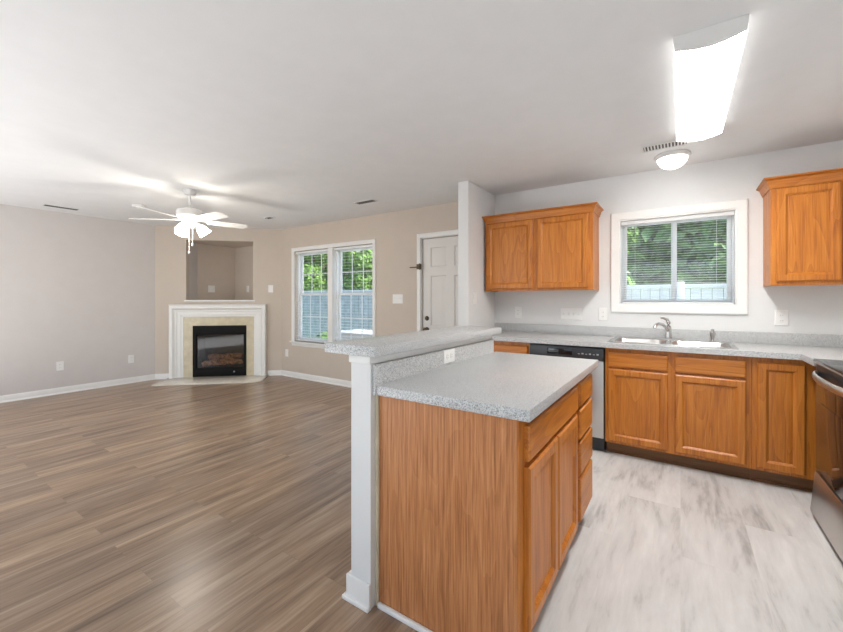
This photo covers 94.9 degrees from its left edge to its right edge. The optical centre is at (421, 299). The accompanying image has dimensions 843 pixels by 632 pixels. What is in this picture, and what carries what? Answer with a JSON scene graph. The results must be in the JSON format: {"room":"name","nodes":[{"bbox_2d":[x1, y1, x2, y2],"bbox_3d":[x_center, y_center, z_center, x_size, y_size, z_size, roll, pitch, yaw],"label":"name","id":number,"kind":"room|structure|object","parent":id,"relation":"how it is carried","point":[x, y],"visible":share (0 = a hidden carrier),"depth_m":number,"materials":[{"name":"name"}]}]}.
{"room":"open-plan kitchen","nodes":[
{"label":"open-plan kitchen","id":0,"kind":"room"},
{"bbox_2d":[0,204,154,395],"bbox_3d":[-5.460,0.052,4.294,0.120,2.416,7.260,0,0,34],"label":"wall","id":1,"kind":"structure","parent":0,"point":[78,291],"depth_m":5.26,"materials":[{"name":"paint"}]},
{"bbox_2d":[56,361,63,370],"bbox_3d":[-4.810,0.891,5.148,0.009,0.120,0.075,0,0,34],"label":"wall outlet","id":2,"kind":"object","parent":1,"relation":"attached to","point":[59,365],"visible":1,"depth_m":5.15,"materials":[{"name":"white plastic"}]},
{"bbox_2d":[0,374,154,402],"bbox_3d":[-5.796,1.218,3.660,0.026,0.085,5.832,0,0,34],"label":"baseboard","id":3,"kind":"structure","parent":1,"relation":"attached to","point":[61,390],"depth_m":5.25,"materials":[{"name":"white wood"}]},
{"bbox_2d":[128,355,133,362],"bbox_3d":[-4.364,0.900,5.814,0.009,0.120,0.075,0,0,34],"label":"wall outlet","id":4,"kind":"object","parent":1,"relation":"attached to","point":[130,357],"visible":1,"depth_m":5.81,"materials":[{"name":"white plastic"}]},
{"bbox_2d":[189,241,196,299],"bbox_3d":[-3.305,-0.465,6.532,1.067,0.963,0.335,0,0,-10],"label":"wall","id":5,"kind":"structure","parent":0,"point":[193,249],"depth_m":6.43,"materials":[{"name":"paint"}]},
{"bbox_2d":[155,226,281,373],"bbox_3d":[-3.265,0.052,6.310,1.941,2.416,0.125,0,0,-10],"label":"wall","id":6,"kind":"structure","parent":0,"point":[171,249],"depth_m":6.24,"materials":[{"name":"beige paint"}]},
{"bbox_2d":[155,373,168,379],"bbox_3d":[-4.084,1.218,6.088,0.212,0.085,0.026,0,0,-10],"label":"baseboard","id":7,"kind":"structure","parent":6,"relation":"attached to","point":[157,376],"depth_m":6.08,"materials":[{"name":"white wood"}]},
{"bbox_2d":[184,300,254,300],"bbox_3d":[-3.259,0.026,6.301,1.057,0.024,0.145,0,0,-10],"label":"trim","id":8,"kind":"structure","parent":6,"relation":"attached to","point":[184,300],"depth_m":6.23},
{"bbox_2d":[197,244,252,299],"bbox_3d":[-3.278,-0.465,6.367,1.200,0.963,1.148,0,0,34],"label":"wall niche","id":9,"kind":"object","parent":6,"relation":"in","point":[230,270],"visible":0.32,"depth_m":6.93,"materials":[{"name":"beige paint"}]},
{"bbox_2d":[208,285,214,291],"bbox_3d":[-3.692,-0.180,6.806,0.006,0.120,0.115,0,0,34],"label":"wall outlet","id":10,"kind":"object","parent":9,"relation":"attached to","point":[211,288],"visible":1,"depth_m":6.80,"materials":[{"name":"white plastic"}]},
{"bbox_2d":[268,285,272,291],"bbox_3d":[-2.488,-0.170,6.376,0.075,0.120,0.018,0,0,-10],"label":"light switch","id":11,"kind":"object","parent":6,"relation":"attached to","point":[270,287],"visible":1,"depth_m":6.38,"materials":[{"name":"white plastic"}]},
{"bbox_2d":[268,370,280,375],"bbox_3d":[-2.424,1.218,6.383,0.219,0.085,0.026,0,0,-10],"label":"baseboard","id":12,"kind":"structure","parent":6,"relation":"attached to","point":[270,372],"depth_m":6.38,"materials":[{"name":"white wood"}]},
{"bbox_2d":[191,241,252,247],"bbox_3d":[-3.348,-0.973,6.775,1.901,0.054,0.831,0,0,-10],"label":"ceiling","id":13,"kind":"structure","parent":0,"point":[223,244],"depth_m":6.58,"materials":[{"name":"beige paint"}]},
{"bbox_2d":[351,339,489,607],"bbox_3d":[0.087,0.745,2.105,0.107,1.030,1.215,0,0,34],"label":"wall","id":14,"kind":"structure","parent":0,"point":[362,399],"depth_m":1.59,"materials":[{"name":"white paint"}]},
{"bbox_2d":[342,570,370,612],"bbox_3d":[0.069,1.208,2.103,0.146,0.105,1.240,0,0,34],"label":"baseboard","id":15,"kind":"structure","parent":14,"relation":"attached to","point":[357,593],"depth_m":1.59,"materials":[{"name":"white wood"}]},
{"bbox_2d":[325,326,500,357],"bbox_3d":[0.058,0.208,2.127,0.286,0.041,1.288,0,0,34],"label":"bar","id":16,"kind":"object","parent":14,"relation":"on","point":[377,346],"visible":1,"depth_m":1.80,"materials":[{"name":"laminate"}]},
{"bbox_2d":[349,335,491,364],"bbox_3d":[0.083,0.247,2.103,0.119,0.035,1.223,0,0,34],"label":"trim","id":17,"kind":"structure","parent":14,"relation":"attached to","point":[352,358],"depth_m":1.78,"materials":[{"name":"white wood"}]},
{"bbox_2d":[372,339,493,395],"bbox_3d":[0.140,0.329,2.073,0.015,0.126,1.200,0,0,34],"label":"backsplash","id":18,"kind":"structure","parent":14,"relation":"attached to","point":[388,371],"depth_m":1.84,"materials":[{"name":"laminate"}]},
{"bbox_2d":[443,348,454,363],"bbox_3d":[0.150,0.303,2.066,0.009,0.072,0.118,0,0,34],"label":"wall outlet","id":19,"kind":"object","parent":14,"relation":"attached to","point":[449,354],"visible":1,"depth_m":2.06,"materials":[{"name":"white plastic"}]},
{"bbox_2d":[0,0,842,228],"bbox_3d":[-2.042,-1.216,1.933,8.486,0.120,7.440,0,0,34],"label":"ceiling","id":20,"kind":"structure","parent":0,"point":[296,113],"depth_m":2.23,"materials":[{"name":"paint"}]},
{"bbox_2d":[42,204,79,210],"bbox_3d":[-4.522,-1.151,4.858,0.120,0.008,0.340,0,0,34],"label":"ceiling vent","id":21,"kind":"object","parent":20,"relation":"in","point":[48,205],"visible":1,"depth_m":4.85,"materials":[{"name":"white metal"}]},
{"bbox_2d":[132,204,144,208],"bbox_3d":[-3.487,-1.137,4.767,0.130,0.039,0.130,0,0,34],"label":"smoke detector","id":22,"kind":"object","parent":20,"relation":"attached to","point":[133,205],"visible":0.91,"depth_m":4.73,"materials":[{"name":"white plastic"}]},
{"bbox_2d":[128,188,247,253],"bbox_3d":[-2.419,-0.814,4.091,1.098,0.684,1.121,0,0,34],"label":"ceiling fan","id":23,"kind":"object","parent":20,"relation":"hanging from","point":[190,216],"visible":1,"depth_m":4.04,"materials":[{"name":"white metal"}]},
{"bbox_2d":[353,199,377,204],"bbox_3d":[-0.662,-1.151,4.583,0.300,0.008,0.110,0,0,34],"label":"ceiling vent","id":24,"kind":"object","parent":20,"relation":"in","point":[369,200],"visible":1,"depth_m":4.57,"materials":[{"name":"white metal"}]},
{"bbox_2d":[641,140,688,152],"bbox_3d":[1.825,-1.151,2.906,0.300,0.008,0.130,0,0,34],"label":"ceiling vent","id":25,"kind":"object","parent":20,"relation":"in","point":[670,144],"visible":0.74,"depth_m":2.91,"materials":[{"name":"white metal"}]},
{"bbox_2d":[654,149,690,169],"bbox_3d":[2.013,-1.101,3.105,0.252,0.110,0.252,0,0,34],"label":"dome light","id":26,"kind":"object","parent":20,"relation":"attached to","point":[673,159],"visible":1,"depth_m":3.04,"materials":[{"name":"white glass"}]},
{"bbox_2d":[673,14,748,141],"bbox_3d":[1.552,-1.115,2.134,0.260,0.081,1.197,0,0,34],"label":"fluorescent light","id":27,"kind":"object","parent":20,"relation":"attached to","point":[707,60],"visible":1,"depth_m":1.88,"materials":[{"name":"white plastic"}]},
{"bbox_2d":[0,375,842,631],"bbox_3d":[-2.077,1.290,1.927,8.436,0.060,7.390,0,0,34],"label":"floor","id":28,"kind":"structure","parent":0,"point":[138,506],"depth_m":2.10,"materials":[{"name":"brown wood"}]},
{"bbox_2d":[151,304,268,385],"bbox_3d":[-3.242,0.672,6.177,1.500,1.175,0.945,0,0,-10],"label":"fireplace","id":29,"kind":"object","parent":28,"relation":"on","point":[209,343],"visible":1,"depth_m":6.22,"materials":[{"name":"beige stone"}]},
{"bbox_2d":[170,304,266,304],"bbox_3d":[-3.248,0.092,6.200,1.434,0.014,0.098,0,0,-10],"label":"mantel shelf","id":30,"kind":"object","parent":29,"relation":"attached to","point":[170,304],"depth_m":6.15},
{"bbox_2d":[375,385,577,631],"bbox_3d":[0.297,0.826,1.759,0.627,0.868,0.838,0,0,34],"label":"base cabinet","id":31,"kind":"object","parent":28,"relation":"on","point":[476,514],"visible":0.88,"depth_m":1.42,"materials":[{"name":"brown wood"}]},
{"bbox_2d":[372,339,597,421],"bbox_3d":[0.413,0.329,1.911,0.649,0.126,1.236,0,0,34],"label":"countertop","id":32,"kind":"structure","parent":31,"relation":"on","point":[480,379],"depth_m":1.65,"materials":[{"name":"laminate"}]},
{"bbox_2d":[494,341,530,353],"bbox_3d":[0.896,0.826,3.893,0.580,0.868,0.606,0,0,34],"label":"base cabinet","id":33,"kind":"object","parent":28,"relation":"on","point":[499,346],"visible":0.07,"depth_m":3.57,"materials":[{"name":"brown wood"}]},
{"bbox_2d":[530,343,604,449],"bbox_3d":[1.383,0.829,3.541,0.606,0.862,0.596,0,0,34],"label":"dishwasher","id":34,"kind":"object","parent":28,"relation":"on","point":[584,352],"visible":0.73,"depth_m":3.18,"materials":[{"name":"silver plastic"}]},
{"bbox_2d":[575,374,591,522],"bbox_3d":[0.632,0.826,2.253,0.622,0.868,0.356,0,0,34],"label":"base cabinet","id":35,"kind":"object","parent":28,"relation":"on","point":[584,412],"visible":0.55,"depth_m":2.03,"materials":[{"name":"brown wood"}]},
{"bbox_2d":[605,348,750,479],"bbox_3d":[2.032,0.826,3.132,0.912,0.868,0.606,0,0,34],"label":"base cabinet","id":36,"kind":"object","parent":28,"relation":"on","point":[690,410],"visible":0.94,"depth_m":2.86,"materials":[{"name":"brown wood"}]},
{"bbox_2d":[492,322,842,365],"bbox_3d":[1.832,0.325,3.092,3.035,0.130,0.902,0,0,34],"label":"countertop","id":37,"kind":"structure","parent":36,"relation":"on","point":[794,346],"depth_m":3.11,"materials":[{"name":"laminate"}]},
{"bbox_2d":[653,317,684,339],"bbox_3d":[2.054,0.248,3.220,0.230,0.191,0.228,0,0,34],"label":"faucet","id":38,"kind":"object","parent":37,"relation":"on","point":[668,330],"visible":1,"depth_m":3.27,"materials":[{"name":"silver metal"}]},
{"bbox_2d":[607,336,738,349],"bbox_3d":[1.997,0.435,3.126,0.838,0.186,0.497,0,0,34],"label":"sink","id":39,"kind":"object","parent":37,"relation":"in","point":[632,340],"visible":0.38,"depth_m":3.14,"materials":[{"name":"silver metal"}]},
{"bbox_2d":[709,329,715,341],"bbox_3d":[2.349,0.292,3.121,0.048,0.103,0.047,0,0,34],"label":"sprayer","id":40,"kind":"object","parent":39,"relation":"on","point":[712,332],"visible":0.98,"depth_m":3.11,"materials":[{"name":"silver metal"}]},
{"bbox_2d":[750,357,816,491],"bbox_3d":[2.577,0.826,2.767,0.396,0.868,0.606,0,0,34],"label":"base cabinet","id":41,"kind":"object","parent":28,"relation":"on","point":[783,391],"visible":0.67,"depth_m":2.55,"materials":[{"name":"brown wood"}]},
{"bbox_2d":[810,358,842,561],"bbox_3d":[2.311,0.710,1.763,0.692,1.100,0.762,0,0,34],"label":"range","id":42,"kind":"object","parent":28,"relation":"on","point":[827,493],"visible":1,"depth_m":2.01,"materials":[{"name":"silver metal"}]},
{"bbox_2d":[813,358,842,374],"bbox_3d":[2.330,0.354,1.750,0.645,0.021,0.762,0,0,34],"label":"cooktop","id":43,"kind":"object","parent":42,"relation":"in","point":[835,367],"depth_m":2.07,"materials":[{"name":"black glass"}]},
{"bbox_2d":[458,181,494,326],"bbox_3d":[0.591,0.052,4.072,0.113,2.416,0.656,0,0,34],"label":"wall","id":44,"kind":"structure","parent":0,"point":[474,202],"depth_m":3.84,"materials":[{"name":"white paint"}]},
{"bbox_2d":[473,292,476,303],"bbox_3d":[0.540,-0.010,3.886,0.009,0.120,0.075,0,0,34],"label":"light switch","id":45,"kind":"object","parent":44,"relation":"attached to","point":[474,293],"visible":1,"depth_m":3.87,"materials":[{"name":"white plastic"}]},
{"bbox_2d":[282,140,842,380],"bbox_3d":[-0.017,0.052,4.958,8.426,2.416,0.140,0,0,34],"label":"wall","id":46,"kind":"structure","parent":0,"point":[813,309],"depth_m":3.70,"materials":[{"name":"white paint"}]},
{"bbox_2d":[281,370,350,387],"bbox_3d":[-1.190,1.218,5.644,2.734,0.085,0.026,0,0,34],"label":"baseboard","id":47,"kind":"structure","parent":46,"relation":"attached to","point":[345,383],"depth_m":5.91,"materials":[{"name":"white wood"}]},
{"bbox_2d":[289,239,375,348],"bbox_3d":[-1.331,-0.036,5.808,1.805,1.573,0.180,0,0,34],"label":"window","id":48,"kind":"structure","parent":46,"relation":"in","point":[334,293],"depth_m":5.78,"materials":[{"name":"white plastic"}]},
{"bbox_2d":[296,249,327,342],"bbox_3d":[-1.703,-0.047,6.033,0.761,1.420,0.054,0,0,34],"label":"window blind","id":49,"kind":"object","parent":48,"relation":"attached to","point":[321,250],"visible":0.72,"depth_m":6.03,"materials":[{"name":"white plastic"}]},
{"bbox_2d":[301,295,327,337],"bbox_3d":[-1.671,0.277,6.087,0.660,0.676,0.006,0,0,34],"label":"grille","id":50,"kind":"object","parent":48,"relation":"attached to","point":[310,316],"depth_m":6.15,"materials":[{"name":"white plastic"}]},
{"bbox_2d":[303,254,327,292],"bbox_3d":[-1.656,-0.397,6.108,0.660,0.616,0.006,0,0,34],"label":"grille","id":51,"kind":"object","parent":48,"relation":"attached to","point":[321,273],"depth_m":6.17,"materials":[{"name":"white plastic"}]},
{"bbox_2d":[334,244,371,339],"bbox_3d":[-0.978,-0.047,5.547,0.754,1.420,0.054,0,0,34],"label":"window blind","id":52,"kind":"object","parent":48,"relation":"attached to","point":[369,245],"visible":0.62,"depth_m":5.55,"materials":[{"name":"white plastic"}]},
{"bbox_2d":[340,295,371,336],"bbox_3d":[-0.941,0.277,5.598,0.653,0.676,0.006,0,0,34],"label":"grille","id":53,"kind":"object","parent":48,"relation":"attached to","point":[362,318],"depth_m":5.58,"materials":[{"name":"white plastic"}]},
{"bbox_2d":[342,250,370,292],"bbox_3d":[-0.926,-0.397,5.620,0.653,0.616,0.006,0,0,34],"label":"grille","id":54,"kind":"object","parent":48,"relation":"attached to","point":[363,271],"depth_m":5.64,"materials":[{"name":"white plastic"}]},
{"bbox_2d":[393,294,402,303],"bbox_3d":[-0.316,-0.002,5.063,0.165,0.122,0.018,0,0,34],"label":"light switch","id":55,"kind":"object","parent":46,"relation":"attached to","point":[397,298],"visible":1,"depth_m":5.06,"materials":[{"name":"white plastic"}]},
{"bbox_2d":[410,229,457,330],"bbox_3d":[0.317,0.219,4.707,1.017,2.082,0.185,0,0,34],"label":"door","id":56,"kind":"structure","parent":46,"relation":"in","point":[437,252],"depth_m":4.76,"materials":[{"name":"white wood"}]},
{"bbox_2d":[515,307,521,317],"bbox_3d":[1.042,0.142,4.159,0.075,0.120,0.009,0,0,34],"label":"wall outlet","id":57,"kind":"object","parent":46,"relation":"attached to","point":[518,310],"visible":1,"depth_m":4.15,"materials":[{"name":"white plastic"}]},
{"bbox_2d":[482,202,603,291],"bbox_3d":[1.179,-0.470,3.864,1.120,0.776,0.345,0,0,34],"label":"upper cabinet","id":58,"kind":"object","parent":46,"relation":"attached to","point":[555,248],"visible":1,"depth_m":3.70,"materials":[{"name":"brown wood"}]},
{"bbox_2d":[561,308,581,319],"bbox_3d":[1.494,0.149,3.851,0.190,0.113,0.018,0,0,34],"label":"light switch","id":59,"kind":"object","parent":46,"relation":"attached to","point":[566,313],"visible":1,"depth_m":3.84,"materials":[{"name":"white plastic"}]},
{"bbox_2d":[599,308,607,320],"bbox_3d":[1.734,0.145,3.696,0.078,0.125,0.009,0,0,34],"label":"wall outlet","id":60,"kind":"object","parent":46,"relation":"attached to","point":[603,312],"visible":1,"depth_m":3.69,"materials":[{"name":"white plastic"}]},
{"bbox_2d":[495,322,842,347],"bbox_3d":[1.832,0.306,3.092,3.035,0.092,0.902,0,0,34],"label":"backsplash","id":61,"kind":"structure","parent":46,"relation":"attached to","point":[799,339],"depth_m":3.30,"materials":[{"name":"laminate"}]},
{"bbox_2d":[611,198,747,314],"bbox_3d":[2.239,-0.341,3.431,0.996,0.931,0.156,0,0,34],"label":"window","id":62,"kind":"structure","parent":46,"relation":"in","point":[739,242],"depth_m":3.33,"materials":[{"name":"white plastic"}]},
{"bbox_2d":[621,211,733,303],"bbox_3d":[2.225,-0.341,3.410,0.832,0.769,0.043,0,0,34],"label":"window blind","id":63,"kind":"object","parent":62,"relation":"attached to","point":[727,213],"visible":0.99,"depth_m":3.38,"materials":[{"name":"white plastic"}]},
{"bbox_2d":[775,310,788,325],"bbox_3d":[2.785,0.146,2.991,0.080,0.125,0.009,0,0,34],"label":"wall outlet","id":64,"kind":"object","parent":46,"relation":"attached to","point":[781,316],"visible":1,"depth_m":2.99,"materials":[{"name":"white plastic"}]},
{"bbox_2d":[756,168,842,286],"bbox_3d":[2.917,-0.486,2.700,0.842,0.776,0.345,0,0,34],"label":"upper cabinet","id":65,"kind":"object","parent":46,"relation":"attached to","point":[803,212],"visible":1,"depth_m":2.70,"materials":[{"name":"brown wood"}]},
{"label":"outside","id":66,"kind":"structure","parent":0,"visible":0},
{"bbox_3d":[3.278,1.660,18.373,45.000,0.100,25.820,0,0,34],"label":"ground","id":67,"kind":"structure","parent":66,"visible":0},
{"bbox_2d":[304,254,327,290],"bbox_3d":[-5.135,-0.871,17.337,2.212,4.973,2.275,0,0,13],"label":"leafy tree","id":68,"kind":"object","parent":67,"relation":"on","point":[315,285],"visible":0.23,"depth_m":16.76,"materials":[{"name":"green plant"}]},
{"bbox_2d":[311,330,327,338],"bbox_3d":[-2.130,1.155,8.208,0.733,0.969,0.713,0,0,-11],"label":"shrub","id":69,"kind":"object","parent":67,"relation":"on","point":[325,332],"visible":0.06,"depth_m":8.14,"materials":[{"name":"green plant"}]},
{"bbox_2d":[320,254,345,290],"bbox_3d":[-3.089,-1.577,20.397,19.284,7.874,2.649,0,0,34],"label":"hedge","id":70,"kind":"object","parent":67,"relation":"on","point":[325,268],"visible":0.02,"depth_m":20.84,"materials":[{"name":"green plant"}]},
{"bbox_2d":[302,290,371,337],"bbox_3d":[-4.330,0.655,12.540,12.960,1.910,0.110,0,0,34],"label":"picket fence","id":71,"kind":"object","parent":67,"relation":"on","point":[351,305],"visible":0.02,"depth_m":11.13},
{"bbox_2d":[342,250,371,289],"bbox_3d":[-2.371,-0.789,15.119,2.435,4.809,2.372,0,0,34],"label":"leafy tree","id":72,"kind":"object","parent":67,"relation":"on","point":[357,279],"visible":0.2,"depth_m":14.59,"materials":[{"name":"green plant"}]},
{"bbox_2d":[627,227,639,284],"bbox_3d":[4.505,-0.736,10.337,2.304,4.704,2.351,0,0,34],"label":"leafy tree","id":73,"kind":"object","parent":67,"relation":"on","point":[630,232],"visible":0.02,"depth_m":10.04,"materials":[{"name":"green plant"}]},
{"bbox_2d":[627,221,726,298],"bbox_3d":[9.851,-1.614,11.801,10.650,7.789,2.504,0,0,34],"label":"leafy tree","id":74,"kind":"object","parent":67,"relation":"on","point":[686,231],"visible":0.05,"depth_m":12.39,"materials":[{"name":"green plant"}]},
{"bbox_2d":[627,281,726,298],"bbox_3d":[5.288,0.655,6.099,10.110,1.910,0.110,0,0,34],"label":"privacy fence","id":75,"kind":"object","parent":67,"relation":"on","point":[686,293],"visible":0.11,"depth_m":6.62,"materials":[{"name":"white plastic"}]},
{"bbox_2d":[697,219,726,298],"bbox_3d":[7.641,-0.710,8.572,2.526,4.652,2.001,0,0,34],"label":"leafy tree","id":76,"kind":"object","parent":67,"relation":"on","point":[720,234],"visible":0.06,"depth_m":8.96,"materials":[{"name":"green plant"}]},
{"bbox_3d":[0.356,1.633,6.372,9.500,0.054,2.615,0,0,34],"label":"trim","id":77,"kind":"structure","parent":67,"relation":"on","visible":0},
{"bbox_2d":[341,329,371,339],"bbox_3d":[-0.712,1.085,6.844,1.780,0.990,0.680,0,0,34],"label":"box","id":78,"kind":"object","parent":77,"relation":"on","point":[355,333],"visible":0.04,"depth_m":6.83,"materials":[{"name":"white"}]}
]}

